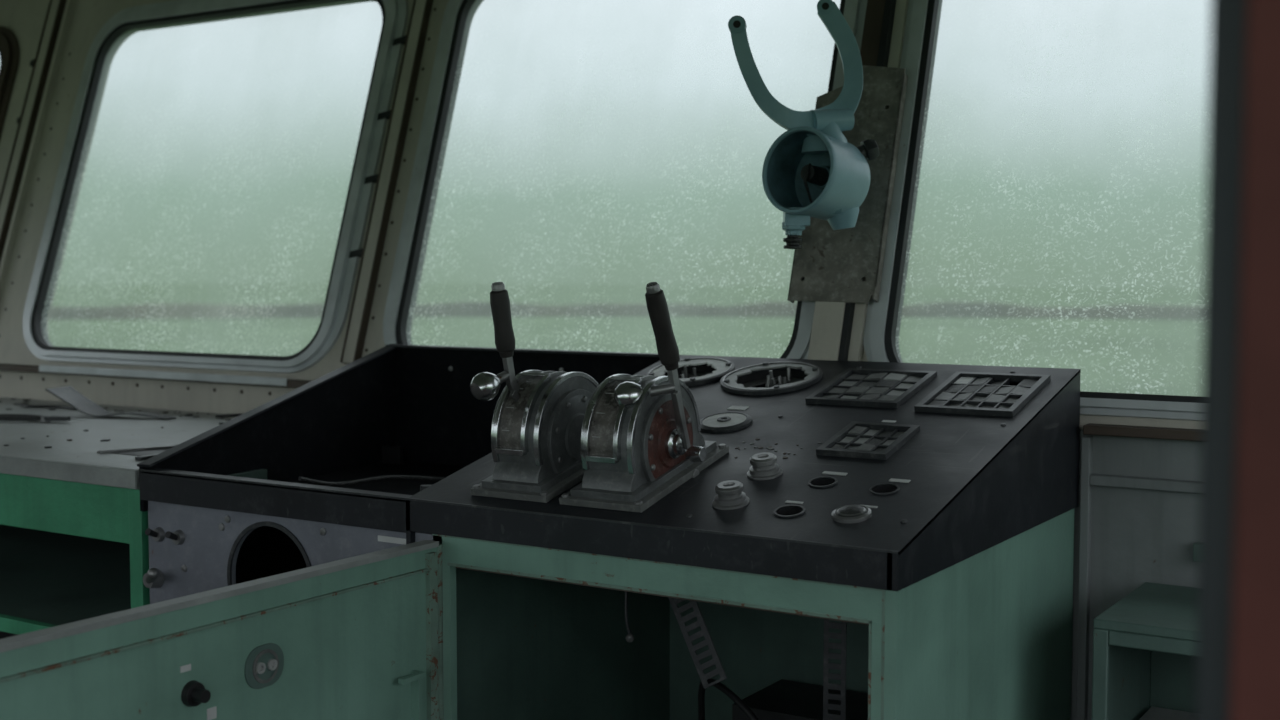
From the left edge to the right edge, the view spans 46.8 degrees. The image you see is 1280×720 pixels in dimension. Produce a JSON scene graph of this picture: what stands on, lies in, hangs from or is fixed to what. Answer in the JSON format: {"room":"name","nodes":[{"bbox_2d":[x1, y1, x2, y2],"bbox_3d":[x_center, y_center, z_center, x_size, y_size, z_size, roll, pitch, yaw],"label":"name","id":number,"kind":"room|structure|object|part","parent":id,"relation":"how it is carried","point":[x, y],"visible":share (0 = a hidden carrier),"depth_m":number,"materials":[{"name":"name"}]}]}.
{"room":"control cabin","nodes":[
{"label":"control cabin","id":0,"kind":"room"},
{"bbox_2d":[0,0,1201,719],"bbox_3d":[-0.449,-0.155,4.610,8.900,2.750,0.591,2,4,32],"label":"wall","id":1,"kind":"structure","parent":0,"point":[1139,536],"depth_m":4.77,"materials":[{"name":"beige metal"}]},
{"bbox_2d":[0,26,19,136],"bbox_3d":[-3.302,-0.722,6.345,1.660,1.348,0.454,2,4,32],"label":"window","id":2,"kind":"structure","parent":1,"relation":"in","point":[9,45],"depth_m":6.00,"materials":[{"name":"metal"}]},
{"bbox_2d":[23,0,407,372],"bbox_3d":[-1.540,-0.654,5.228,1.635,1.348,0.454,2,4,32],"label":"window","id":3,"kind":"structure","parent":1,"relation":"in","point":[130,20],"depth_m":5.22,"materials":[{"name":"metal"}]},
{"bbox_2d":[0,363,1201,493],"bbox_3d":[-0.599,0.150,4.392,8.780,0.148,0.055,2,4,32],"label":"trim","id":4,"kind":"structure","parent":1,"relation":"attached to","point":[1158,484],"depth_m":3.36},
{"bbox_3d":[-0.599,0.150,4.392,8.780,0.148,0.055,2,4,32],"label":"sill","id":5,"kind":"part","parent":4,"relation":"part of","materials":[{"name":"metal"}]},
{"bbox_2d":[383,0,866,358],"bbox_3d":[-0.077,-0.598,4.302,1.506,1.348,0.454,2,4,32],"label":"window","id":6,"kind":"structure","parent":1,"relation":"in","point":[407,271],"depth_m":4.63,"materials":[{"name":"metal"}]},
{"bbox_2d":[787,65,907,303],"bbox_3d":[0.537,-0.459,3.820,0.240,0.623,0.211,2,4,32],"label":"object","id":7,"kind":"object","parent":1,"relation":"attached to","point":[833,264],"visible":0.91,"depth_m":3.78,"materials":[{"name":"metal"}]},
{"bbox_2d":[728,0,878,248],"bbox_3d":[0.428,-0.573,3.583,0.268,0.610,0.440,2,4,32],"label":"housing","id":8,"kind":"object","parent":7,"relation":"attached to","point":[811,169],"visible":1,"depth_m":3.54,"materials":[{"name":"teal metal"}]},
{"bbox_2d":[863,0,1201,420],"bbox_3d":[1.304,-0.545,3.427,1.556,1.348,0.454,2,4,32],"label":"window","id":9,"kind":"structure","parent":1,"relation":"in","point":[883,317],"depth_m":3.74,"materials":[{"name":"metal"}]},
{"bbox_2d":[1076,436,1198,719],"bbox_3d":[1.244,0.743,3.271,0.550,1.120,0.030,2,4,32],"label":"wall","id":10,"kind":"structure","parent":1,"relation":"in","point":[1086,441],"depth_m":3.39,"materials":[{"name":"grey paint"}]},
{"bbox_3d":[-1.911,1.382,2.396,8.900,0.050,5.050,2,4,32],"label":"floor","id":11,"kind":"structure","parent":0,"visible":0},
{"bbox_2d":[0,397,403,638],"bbox_3d":[-2.748,0.671,5.177,4.345,1.032,1.077,2,4,32],"label":"cabinet","id":12,"kind":"object","parent":11,"relation":"on","point":[74,543],"depth_m":4.03,"materials":[{"name":"metal"}]},
{"bbox_2d":[0,414,70,421],"bbox_3d":[-1.918,0.183,4.662,0.263,0.020,0.084,1,4,11],"label":"pliers","id":13,"kind":"object","parent":12,"relation":"on","point":[3,417],"visible":1,"depth_m":4.63,"materials":[{"name":"black metal"}]},
{"bbox_2d":[45,386,175,419],"bbox_3d":[-1.694,0.138,4.809,0.436,0.092,0.140,1,4,11],"label":"scrap","id":14,"kind":"object","parent":12,"relation":"on","point":[68,394],"visible":1,"depth_m":4.81,"materials":[{"name":"grey paper"}]},
{"bbox_2d":[0,398,230,452],"bbox_3d":[-2.139,0.182,4.827,2.446,0.003,0.931,2,4,32],"label":"flakes","id":15,"kind":"object","parent":12,"relation":"on","point":[189,414],"visible":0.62,"depth_m":4.88,"materials":[{"name":"black paint"}]},
{"bbox_2d":[19,403,243,417],"bbox_3d":[-1.705,0.169,4.896,1.486,0.022,0.294,1,4,17],"label":"wire pieces","id":16,"kind":"object","parent":12,"relation":"on","point":[20,404],"visible":0.56,"depth_m":5.09,"materials":[{"name":"black plastic"}]},
{"bbox_2d":[137,344,1080,719],"bbox_3d":[-0.170,0.649,3.504,2.078,1.278,1.116,2,4,32],"label":"control console","id":17,"kind":"object","parent":11,"relation":"on","point":[869,540],"visible":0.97,"depth_m":3.22,"materials":[{"name":"black metal"}]},
{"bbox_2d":[0,540,443,719],"bbox_3d":[-0.711,0.821,2.565,0.065,0.849,1.158,2,4,32],"label":"door","id":18,"kind":"structure","parent":17,"relation":"attached to","point":[360,637],"depth_m":2.62,"materials":[{"name":"green paint"}]},
{"bbox_2d":[470,282,598,502],"bbox_3d":[-0.189,0.055,3.112,0.192,0.440,0.398,2,4,32],"label":"lever","id":19,"kind":"object","parent":17,"relation":"on","point":[538,417],"visible":0.83,"depth_m":3.02,"materials":[{"name":"silver metal"}]},
{"bbox_2d":[559,282,728,512],"bbox_3d":[0.019,0.061,3.009,0.205,0.441,0.349,2,4,32],"label":"lever","id":20,"kind":"object","parent":17,"relation":"on","point":[641,439],"visible":0.99,"depth_m":2.91,"materials":[{"name":"silver metal"}]},
{"bbox_2d":[1092,582,1197,719],"bbox_3d":[1.731,0.935,2.697,1.700,0.805,0.425,2,4,32],"label":"cabinet","id":21,"kind":"object","parent":11,"relation":"on","point":[1145,643],"visible":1,"depth_m":3.07,"materials":[{"name":"teal metal"}]},
{"bbox_2d":[1195,0,1279,719],"bbox_3d":[0.578,0.110,0.659,0.622,2.700,0.120,2,4,32],"label":"door frame","id":22,"kind":"structure","parent":11,"relation":"on","point":[1238,648],"depth_m":0.76,"materials":[{"name":"metal"}]},
{"label":"outside","id":23,"kind":"structure","parent":0,"visible":0},
{"bbox_2d":[48,283,1204,396],"bbox_3d":[21.433,-0.154,33.826,300.000,0.200,220.000,2,4,32],"label":"grassy ground","id":24,"kind":"structure","parent":23,"point":[1168,354],"depth_m":43.40,"materials":[{"name":"green plant"}]},
{"bbox_2d":[49,302,1203,319],"bbox_3d":[-0.011,-0.610,36.808,113.492,0.808,43.945,0,3,0],"label":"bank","id":25,"kind":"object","parent":24,"relation":"on","point":[455,309],"visible":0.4,"depth_m":55.80,"materials":[{"name":"green plant"}]}
]}

